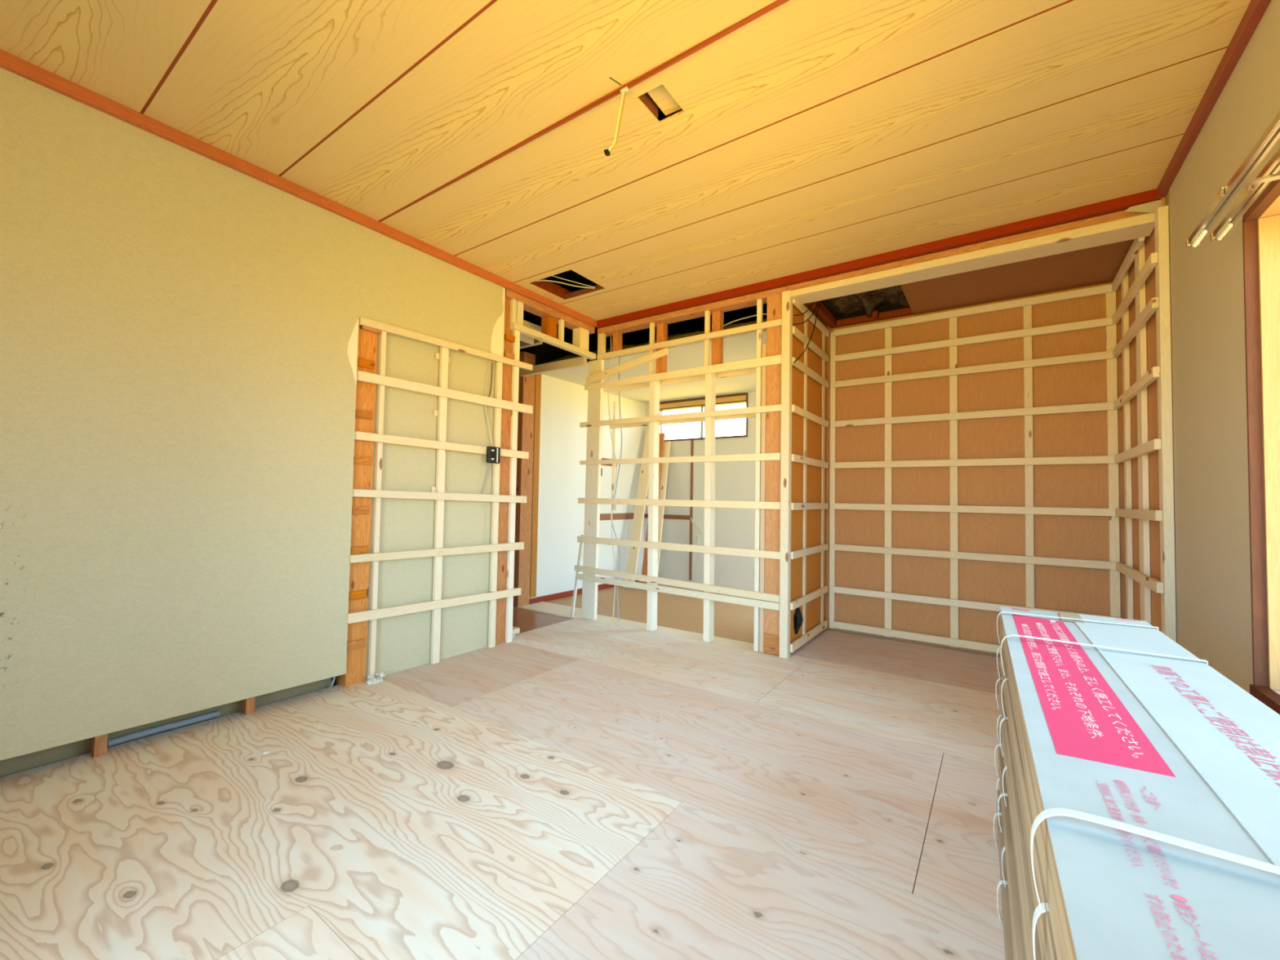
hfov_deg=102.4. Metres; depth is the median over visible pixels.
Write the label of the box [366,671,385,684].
rubble
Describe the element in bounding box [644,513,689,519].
strip
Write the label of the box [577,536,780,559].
batten
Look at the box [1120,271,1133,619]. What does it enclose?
upright
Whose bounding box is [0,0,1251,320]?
ceiling
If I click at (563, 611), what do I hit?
strip
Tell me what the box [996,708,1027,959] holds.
carton
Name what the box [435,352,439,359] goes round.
plug
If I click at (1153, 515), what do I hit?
batten
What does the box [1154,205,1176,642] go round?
upright
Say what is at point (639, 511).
plank
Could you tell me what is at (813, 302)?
cable
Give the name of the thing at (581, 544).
leaning stick
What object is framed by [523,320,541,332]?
rail
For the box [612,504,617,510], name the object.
junction
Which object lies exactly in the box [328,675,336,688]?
cable
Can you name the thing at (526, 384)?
post
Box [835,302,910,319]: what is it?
ceiling
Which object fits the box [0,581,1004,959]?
floor
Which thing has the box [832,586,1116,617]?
batten
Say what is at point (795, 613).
cable
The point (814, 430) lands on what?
wall
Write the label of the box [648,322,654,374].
stud
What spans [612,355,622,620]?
cable
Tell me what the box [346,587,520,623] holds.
batten
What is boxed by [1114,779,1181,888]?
print
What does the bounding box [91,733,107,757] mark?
stud
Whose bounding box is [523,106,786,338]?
ceiling
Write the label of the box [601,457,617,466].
strip
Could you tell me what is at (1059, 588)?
wall
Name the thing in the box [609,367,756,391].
batten
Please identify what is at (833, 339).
upright
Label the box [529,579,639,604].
baseboard
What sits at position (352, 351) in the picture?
wallpaper
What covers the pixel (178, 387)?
wall
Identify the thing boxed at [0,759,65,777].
floor plate
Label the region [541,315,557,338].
stud
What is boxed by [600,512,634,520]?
strip
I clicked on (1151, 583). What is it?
batten
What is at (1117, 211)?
wall
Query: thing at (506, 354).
crosspiece
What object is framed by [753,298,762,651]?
stud
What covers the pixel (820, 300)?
cable
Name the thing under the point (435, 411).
plug
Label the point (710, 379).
stud
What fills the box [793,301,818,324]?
cable
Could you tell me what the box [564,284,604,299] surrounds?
joist
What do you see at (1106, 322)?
batten
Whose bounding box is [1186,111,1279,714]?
window
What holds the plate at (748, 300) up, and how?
on the column
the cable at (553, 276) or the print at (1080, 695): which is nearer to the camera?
the print at (1080, 695)
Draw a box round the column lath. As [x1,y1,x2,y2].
[759,343,766,652]
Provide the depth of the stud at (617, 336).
4.18 m
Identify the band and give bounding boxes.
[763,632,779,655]
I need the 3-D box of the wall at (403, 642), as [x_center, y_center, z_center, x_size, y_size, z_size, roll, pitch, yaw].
[-1.199,0.140,3.094,0.012,1.930,0.900,0,-2,35]
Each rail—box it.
[520,338,542,348]
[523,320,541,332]
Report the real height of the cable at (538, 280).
0.020 m
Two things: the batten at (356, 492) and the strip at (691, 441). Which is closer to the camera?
the batten at (356, 492)
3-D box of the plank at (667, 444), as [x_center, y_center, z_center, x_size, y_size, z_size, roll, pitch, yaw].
[0.238,0.368,5.923,0.077,1.688,0.514,0,-2,19]
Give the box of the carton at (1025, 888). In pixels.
[995,666,1041,959]
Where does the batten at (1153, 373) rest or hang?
attached to the upright at (1168, 606)
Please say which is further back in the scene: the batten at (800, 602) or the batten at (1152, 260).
the batten at (800, 602)
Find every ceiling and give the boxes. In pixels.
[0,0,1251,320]
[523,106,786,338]
[542,328,766,403]
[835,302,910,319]
[900,239,1134,315]
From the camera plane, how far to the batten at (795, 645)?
3.53 m
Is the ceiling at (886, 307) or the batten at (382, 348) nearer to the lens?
the batten at (382, 348)
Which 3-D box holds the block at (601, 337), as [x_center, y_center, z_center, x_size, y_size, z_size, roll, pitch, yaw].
[-0.314,-1.116,4.230,0.055,0.168,0.040,0,-2,35]
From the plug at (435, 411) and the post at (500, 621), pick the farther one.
the post at (500, 621)
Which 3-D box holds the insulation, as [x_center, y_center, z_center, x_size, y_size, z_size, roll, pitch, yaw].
[0.151,-1.127,4.377,2.350,0.158,0.450,0,-2,35]
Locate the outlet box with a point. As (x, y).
(493, 453)
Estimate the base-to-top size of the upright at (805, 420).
2.295 m
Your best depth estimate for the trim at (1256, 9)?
1.72 m
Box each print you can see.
[1021,624,1060,709]
[1035,622,1103,737]
[1049,620,1143,757]
[1095,779,1143,866]
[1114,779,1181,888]
[1141,785,1161,810]
[1143,893,1186,959]
[1150,664,1279,785]
[1171,894,1219,959]
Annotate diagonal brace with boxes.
[586,347,668,385]
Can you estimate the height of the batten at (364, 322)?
0.053 m
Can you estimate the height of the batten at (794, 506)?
0.046 m
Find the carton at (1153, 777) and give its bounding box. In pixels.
[996,606,1279,959]
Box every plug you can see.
[431,486,435,492]
[433,409,437,416]
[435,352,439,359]
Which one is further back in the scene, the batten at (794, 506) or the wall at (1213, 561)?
the batten at (794, 506)
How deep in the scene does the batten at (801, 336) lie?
3.62 m
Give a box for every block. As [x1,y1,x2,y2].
[512,626,519,638]
[597,333,605,354]
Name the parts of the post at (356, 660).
packing strip, packing strip, packing strip, packing strip, packing strip, packing strip, packing strip, packing strip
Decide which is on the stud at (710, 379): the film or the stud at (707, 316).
the stud at (707, 316)
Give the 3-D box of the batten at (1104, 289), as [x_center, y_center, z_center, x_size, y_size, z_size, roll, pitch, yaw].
[2.171,-1.145,3.545,1.612,0.046,0.023,0,-2,35]
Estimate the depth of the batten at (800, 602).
3.54 m
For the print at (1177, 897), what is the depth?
0.41 m
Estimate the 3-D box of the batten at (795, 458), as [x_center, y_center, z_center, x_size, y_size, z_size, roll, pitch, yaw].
[1.213,-0.128,3.644,0.020,0.046,0.828,0,-2,35]
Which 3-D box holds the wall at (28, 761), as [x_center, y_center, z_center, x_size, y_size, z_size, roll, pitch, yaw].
[-1.762,-0.216,4.234,2.065,3.300,6.300,0,-2,35]
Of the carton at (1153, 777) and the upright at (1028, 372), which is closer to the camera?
the carton at (1153, 777)
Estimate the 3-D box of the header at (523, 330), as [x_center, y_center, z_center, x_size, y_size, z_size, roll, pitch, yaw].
[-0.623,-1.028,3.858,0.048,0.052,0.862,0,-2,35]
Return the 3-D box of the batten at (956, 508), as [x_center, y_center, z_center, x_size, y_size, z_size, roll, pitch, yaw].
[2.148,0.196,3.499,1.612,0.046,0.023,0,-2,35]
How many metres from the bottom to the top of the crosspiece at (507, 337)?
0.036 m
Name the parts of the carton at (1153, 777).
red panel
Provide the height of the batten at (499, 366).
1.870 m
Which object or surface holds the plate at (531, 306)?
on the post at (500, 621)
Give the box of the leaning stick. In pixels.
[570,534,583,617]
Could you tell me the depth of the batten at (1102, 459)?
3.41 m
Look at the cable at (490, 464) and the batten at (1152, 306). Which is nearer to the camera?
the batten at (1152, 306)
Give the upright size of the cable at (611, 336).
2.382 m
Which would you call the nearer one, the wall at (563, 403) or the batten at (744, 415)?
the batten at (744, 415)
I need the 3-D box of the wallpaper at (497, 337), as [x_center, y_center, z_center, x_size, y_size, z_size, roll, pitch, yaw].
[-0.935,-1.045,3.392,0.001,0.473,0.105,0,-2,35]
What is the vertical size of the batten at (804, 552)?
0.046 m
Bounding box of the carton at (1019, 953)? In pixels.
[994,727,1026,959]
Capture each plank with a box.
[623,429,648,588]
[640,432,665,583]
[657,440,670,570]
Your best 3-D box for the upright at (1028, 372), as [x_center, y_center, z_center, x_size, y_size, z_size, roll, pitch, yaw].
[2.492,-0.017,3.299,0.043,2.295,0.024,0,-2,35]
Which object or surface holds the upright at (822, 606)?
attached to the wall at (814, 430)
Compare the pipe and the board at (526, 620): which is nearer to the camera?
the pipe
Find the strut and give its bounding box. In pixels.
[871,310,879,319]
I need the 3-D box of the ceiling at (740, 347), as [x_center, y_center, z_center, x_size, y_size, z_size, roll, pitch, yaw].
[0.547,-1.000,4.945,2.450,0.015,1.865,0,-2,35]
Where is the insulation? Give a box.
[544,318,766,363]
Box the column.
[764,293,782,653]
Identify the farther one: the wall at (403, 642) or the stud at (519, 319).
the stud at (519, 319)
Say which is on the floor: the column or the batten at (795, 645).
the column
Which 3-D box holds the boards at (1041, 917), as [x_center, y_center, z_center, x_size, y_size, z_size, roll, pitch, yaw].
[0.771,0.504,0.771,0.349,0.095,1.820,0,-2,33]
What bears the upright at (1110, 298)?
attached to the wall at (1059, 588)
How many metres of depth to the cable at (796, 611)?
3.43 m
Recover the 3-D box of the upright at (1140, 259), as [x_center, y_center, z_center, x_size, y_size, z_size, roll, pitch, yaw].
[2.523,-0.041,2.582,0.022,2.295,0.100,0,-2,35]
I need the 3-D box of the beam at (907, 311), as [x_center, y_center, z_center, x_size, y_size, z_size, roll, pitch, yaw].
[1.750,-1.217,3.858,0.530,0.045,0.040,0,-2,35]
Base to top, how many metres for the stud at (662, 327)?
0.428 m
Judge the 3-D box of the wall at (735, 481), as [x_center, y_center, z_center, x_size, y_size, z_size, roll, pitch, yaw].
[1.190,-0.241,5.685,2.850,3.050,0.150,0,-2,35]
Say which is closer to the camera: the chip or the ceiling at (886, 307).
the chip
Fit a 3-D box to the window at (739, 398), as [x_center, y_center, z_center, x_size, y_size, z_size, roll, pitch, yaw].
[0.720,-0.706,6.022,1.206,0.483,0.150,0,-2,35]
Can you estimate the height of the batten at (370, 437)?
0.058 m
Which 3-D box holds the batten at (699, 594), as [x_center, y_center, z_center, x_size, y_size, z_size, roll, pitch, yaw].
[0.187,0.800,3.754,1.703,0.063,0.022,0,-2,35]
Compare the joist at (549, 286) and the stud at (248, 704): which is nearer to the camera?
the stud at (248, 704)
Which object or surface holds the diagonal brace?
attached to the batten at (771, 360)
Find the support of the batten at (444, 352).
on the floor
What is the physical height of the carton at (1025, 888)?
0.095 m
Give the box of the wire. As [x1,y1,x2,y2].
[604,86,628,155]
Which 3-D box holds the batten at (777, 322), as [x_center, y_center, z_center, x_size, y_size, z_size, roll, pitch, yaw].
[0.287,-1.012,3.768,1.539,0.048,0.022,0,-2,35]
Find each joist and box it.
[529,278,571,299]
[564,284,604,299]
[638,92,657,118]
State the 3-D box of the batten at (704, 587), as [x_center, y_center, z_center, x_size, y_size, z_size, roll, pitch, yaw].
[0.176,0.742,3.765,1.735,0.081,0.022,0,-2,35]
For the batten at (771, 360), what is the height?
0.056 m
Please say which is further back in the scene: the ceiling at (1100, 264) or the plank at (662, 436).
the plank at (662, 436)
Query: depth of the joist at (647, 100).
1.92 m
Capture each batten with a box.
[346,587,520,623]
[349,542,524,563]
[352,488,526,502]
[354,431,528,458]
[356,370,533,413]
[358,316,533,370]
[367,331,386,680]
[430,346,448,663]
[488,361,502,648]
[505,329,519,643]
[574,564,779,602]
[577,497,780,509]
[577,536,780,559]
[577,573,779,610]
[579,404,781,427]
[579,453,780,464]
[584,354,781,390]
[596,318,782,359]
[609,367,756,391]
[609,413,755,428]
[790,585,827,610]
[790,620,827,653]
[791,356,829,387]
[791,404,828,427]
[791,453,828,468]
[791,502,828,510]
[791,543,828,559]
[792,299,829,337]
[792,326,829,362]
[832,502,1115,516]
[832,543,1115,569]
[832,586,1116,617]
[832,620,999,653]
[833,284,1112,336]
[833,316,1113,362]
[833,350,1114,387]
[833,401,1113,427]
[833,455,1114,468]
[1111,236,1144,291]
[1112,252,1157,324]
[1112,297,1158,358]
[1113,366,1159,409]
[1114,438,1160,463]
[1115,508,1162,520]
[1115,561,1164,593]
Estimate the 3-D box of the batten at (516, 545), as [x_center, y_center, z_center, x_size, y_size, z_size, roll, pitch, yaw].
[-1.138,0.429,3.079,0.023,0.054,1.158,0,-2,35]
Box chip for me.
[262,749,269,754]
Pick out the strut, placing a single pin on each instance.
(875, 315)
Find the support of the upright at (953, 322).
on the floor
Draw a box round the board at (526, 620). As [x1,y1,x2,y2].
[512,608,568,634]
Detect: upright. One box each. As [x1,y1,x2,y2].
[611,401,617,498]
[802,315,807,635]
[820,333,825,623]
[829,331,835,628]
[884,327,892,637]
[949,317,958,647]
[1023,305,1034,607]
[1105,290,1120,617]
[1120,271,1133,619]
[1134,242,1151,624]
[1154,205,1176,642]
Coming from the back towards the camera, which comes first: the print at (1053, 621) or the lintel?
the lintel
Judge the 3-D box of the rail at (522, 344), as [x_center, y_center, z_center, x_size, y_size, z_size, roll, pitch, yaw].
[-1.015,-1.169,4.453,0.450,0.045,0.040,0,-2,35]
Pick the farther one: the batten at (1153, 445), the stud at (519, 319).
the stud at (519, 319)
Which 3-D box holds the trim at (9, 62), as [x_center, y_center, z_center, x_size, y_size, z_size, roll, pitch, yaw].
[-1.399,-1.341,2.710,0.026,0.048,3.630,0,-2,35]
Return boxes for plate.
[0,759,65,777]
[505,288,595,333]
[597,209,1148,337]
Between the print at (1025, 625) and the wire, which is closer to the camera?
the print at (1025, 625)
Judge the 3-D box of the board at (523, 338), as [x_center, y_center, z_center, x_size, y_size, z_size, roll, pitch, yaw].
[-0.945,-1.131,3.915,0.020,0.115,0.360,0,-2,35]
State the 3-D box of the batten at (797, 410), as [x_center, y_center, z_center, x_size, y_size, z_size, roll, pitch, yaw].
[1.219,-0.447,3.655,0.020,0.046,0.828,0,-2,35]
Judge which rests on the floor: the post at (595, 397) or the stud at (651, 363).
the post at (595, 397)
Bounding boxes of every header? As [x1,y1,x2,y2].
[510,322,595,359]
[790,212,1155,304]
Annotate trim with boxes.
[0,48,596,326]
[594,188,1161,328]
[1156,0,1271,199]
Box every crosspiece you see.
[503,333,515,342]
[503,351,515,359]
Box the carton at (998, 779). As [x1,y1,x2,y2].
[996,777,1008,895]
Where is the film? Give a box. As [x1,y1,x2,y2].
[805,257,913,318]
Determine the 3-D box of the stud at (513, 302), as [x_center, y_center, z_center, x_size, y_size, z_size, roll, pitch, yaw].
[-0.867,-1.152,3.523,0.028,0.163,0.035,0,-2,35]
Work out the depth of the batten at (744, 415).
3.86 m
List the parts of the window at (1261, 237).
curtain rail, curtain rail, sill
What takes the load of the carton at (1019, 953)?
on the carton at (998, 779)
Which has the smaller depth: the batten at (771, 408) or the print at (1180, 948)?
the print at (1180, 948)
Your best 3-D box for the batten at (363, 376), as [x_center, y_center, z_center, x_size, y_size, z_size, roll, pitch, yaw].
[-1.106,-0.515,3.135,0.023,0.056,1.200,0,-2,35]
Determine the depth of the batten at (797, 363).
3.60 m
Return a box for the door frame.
[529,373,541,597]
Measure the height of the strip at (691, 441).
1.627 m
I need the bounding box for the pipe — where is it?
[106,710,220,746]
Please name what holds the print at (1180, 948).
on the carton at (1153, 777)
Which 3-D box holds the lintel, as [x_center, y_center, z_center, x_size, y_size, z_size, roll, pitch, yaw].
[-0.773,-0.991,4.514,0.775,0.072,0.040,0,-2,35]
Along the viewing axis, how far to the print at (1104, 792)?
0.53 m
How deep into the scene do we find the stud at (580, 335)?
4.09 m
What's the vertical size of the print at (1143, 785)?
0.001 m
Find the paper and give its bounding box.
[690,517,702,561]
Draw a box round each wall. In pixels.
[0,67,505,760]
[0,288,528,777]
[365,332,497,680]
[528,312,646,598]
[643,315,766,591]
[786,281,826,653]
[825,282,1125,655]
[839,210,1119,274]
[1120,0,1279,693]
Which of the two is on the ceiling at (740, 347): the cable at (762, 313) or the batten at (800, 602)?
the cable at (762, 313)
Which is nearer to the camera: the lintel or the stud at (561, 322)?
the stud at (561, 322)
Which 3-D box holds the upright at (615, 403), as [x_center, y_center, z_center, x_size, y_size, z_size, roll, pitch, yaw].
[-0.217,-0.247,4.307,0.027,0.820,0.018,0,-2,35]
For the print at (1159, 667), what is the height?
0.001 m
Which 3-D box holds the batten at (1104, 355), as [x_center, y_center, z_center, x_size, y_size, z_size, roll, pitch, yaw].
[2.165,-0.743,3.531,1.612,0.046,0.023,0,-2,35]
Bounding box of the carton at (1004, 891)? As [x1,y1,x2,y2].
[993,789,1013,959]
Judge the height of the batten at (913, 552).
0.046 m
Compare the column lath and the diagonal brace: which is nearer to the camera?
the column lath
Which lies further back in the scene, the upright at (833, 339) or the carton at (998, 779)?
the upright at (833, 339)
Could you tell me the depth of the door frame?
4.86 m
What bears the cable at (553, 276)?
on the ceiling at (811, 135)
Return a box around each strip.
[377,0,789,222]
[515,601,779,656]
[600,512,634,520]
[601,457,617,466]
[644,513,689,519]
[688,440,693,580]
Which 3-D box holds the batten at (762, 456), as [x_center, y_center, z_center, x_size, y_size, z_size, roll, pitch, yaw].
[0.204,-0.146,3.786,1.698,0.047,0.022,0,-2,35]
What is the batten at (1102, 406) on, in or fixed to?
attached to the upright at (833, 339)
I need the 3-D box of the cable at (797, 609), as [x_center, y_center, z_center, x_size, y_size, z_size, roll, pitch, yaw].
[1.082,0.939,3.480,0.035,0.134,0.017,1,-2,13]
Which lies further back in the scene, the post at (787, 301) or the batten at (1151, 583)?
the post at (787, 301)
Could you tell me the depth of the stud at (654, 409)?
3.88 m
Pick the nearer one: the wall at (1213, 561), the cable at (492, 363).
the wall at (1213, 561)
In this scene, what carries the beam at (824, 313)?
attached to the wall at (814, 430)
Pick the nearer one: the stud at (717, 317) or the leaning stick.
the stud at (717, 317)
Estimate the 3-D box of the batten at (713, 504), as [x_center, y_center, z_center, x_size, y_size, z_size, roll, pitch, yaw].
[0.194,0.167,3.779,1.713,0.050,0.022,0,-2,35]
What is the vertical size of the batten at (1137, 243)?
0.046 m
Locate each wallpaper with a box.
[346,316,359,385]
[490,288,505,356]
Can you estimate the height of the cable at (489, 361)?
0.566 m
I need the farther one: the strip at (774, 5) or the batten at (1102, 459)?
the batten at (1102, 459)
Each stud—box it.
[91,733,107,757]
[241,696,255,715]
[509,298,516,323]
[515,300,523,325]
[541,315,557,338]
[558,319,564,341]
[572,327,589,351]
[612,332,622,351]
[646,380,659,631]
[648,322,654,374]
[655,322,667,373]
[702,373,715,642]
[704,310,710,366]
[711,310,724,364]
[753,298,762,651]
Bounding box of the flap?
[1125,199,1161,213]
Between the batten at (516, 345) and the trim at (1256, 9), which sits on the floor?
the batten at (516, 345)
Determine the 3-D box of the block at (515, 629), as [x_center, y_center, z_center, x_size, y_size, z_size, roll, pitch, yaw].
[-0.896,1.061,3.565,0.095,0.071,0.082,0,-2,35]
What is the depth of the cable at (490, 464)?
3.34 m
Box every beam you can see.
[806,300,836,328]
[835,307,913,327]
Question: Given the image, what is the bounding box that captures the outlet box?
[486,446,500,463]
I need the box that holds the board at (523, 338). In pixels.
[520,333,533,344]
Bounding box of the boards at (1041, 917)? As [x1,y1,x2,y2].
[996,636,1057,959]
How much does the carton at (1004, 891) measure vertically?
0.095 m
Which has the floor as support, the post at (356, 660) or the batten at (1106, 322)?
the post at (356, 660)
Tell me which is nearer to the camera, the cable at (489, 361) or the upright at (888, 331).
the cable at (489, 361)
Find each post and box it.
[336,324,387,686]
[495,297,513,644]
[513,351,535,607]
[581,359,604,619]
[779,289,792,658]
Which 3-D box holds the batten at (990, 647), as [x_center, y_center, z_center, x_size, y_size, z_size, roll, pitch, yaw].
[2.133,1.095,3.468,1.612,0.050,0.023,0,-2,35]
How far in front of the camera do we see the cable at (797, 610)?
3.44 m
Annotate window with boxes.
[659,392,747,441]
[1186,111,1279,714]
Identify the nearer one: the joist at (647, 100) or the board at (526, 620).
the joist at (647, 100)
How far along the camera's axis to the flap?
2.34 m
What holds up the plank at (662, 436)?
on the floor
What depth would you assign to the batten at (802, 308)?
3.65 m
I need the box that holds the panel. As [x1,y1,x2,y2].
[647,84,681,115]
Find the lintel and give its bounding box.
[520,356,586,376]
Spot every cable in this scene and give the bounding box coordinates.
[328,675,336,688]
[480,463,490,493]
[484,360,493,446]
[488,363,493,396]
[535,280,595,288]
[552,275,595,287]
[607,336,617,619]
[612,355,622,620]
[723,313,766,326]
[793,300,821,363]
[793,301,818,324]
[794,302,813,315]
[794,612,799,631]
[795,608,800,630]
[795,610,799,630]
[797,608,803,627]
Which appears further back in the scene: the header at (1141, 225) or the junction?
the junction
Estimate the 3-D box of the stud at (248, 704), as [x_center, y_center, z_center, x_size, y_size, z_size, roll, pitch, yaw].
[-1.745,0.854,2.305,0.045,0.470,0.034,0,-2,35]
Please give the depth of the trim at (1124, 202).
2.88 m
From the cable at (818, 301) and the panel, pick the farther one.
the cable at (818, 301)
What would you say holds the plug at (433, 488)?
attached to the batten at (444, 352)

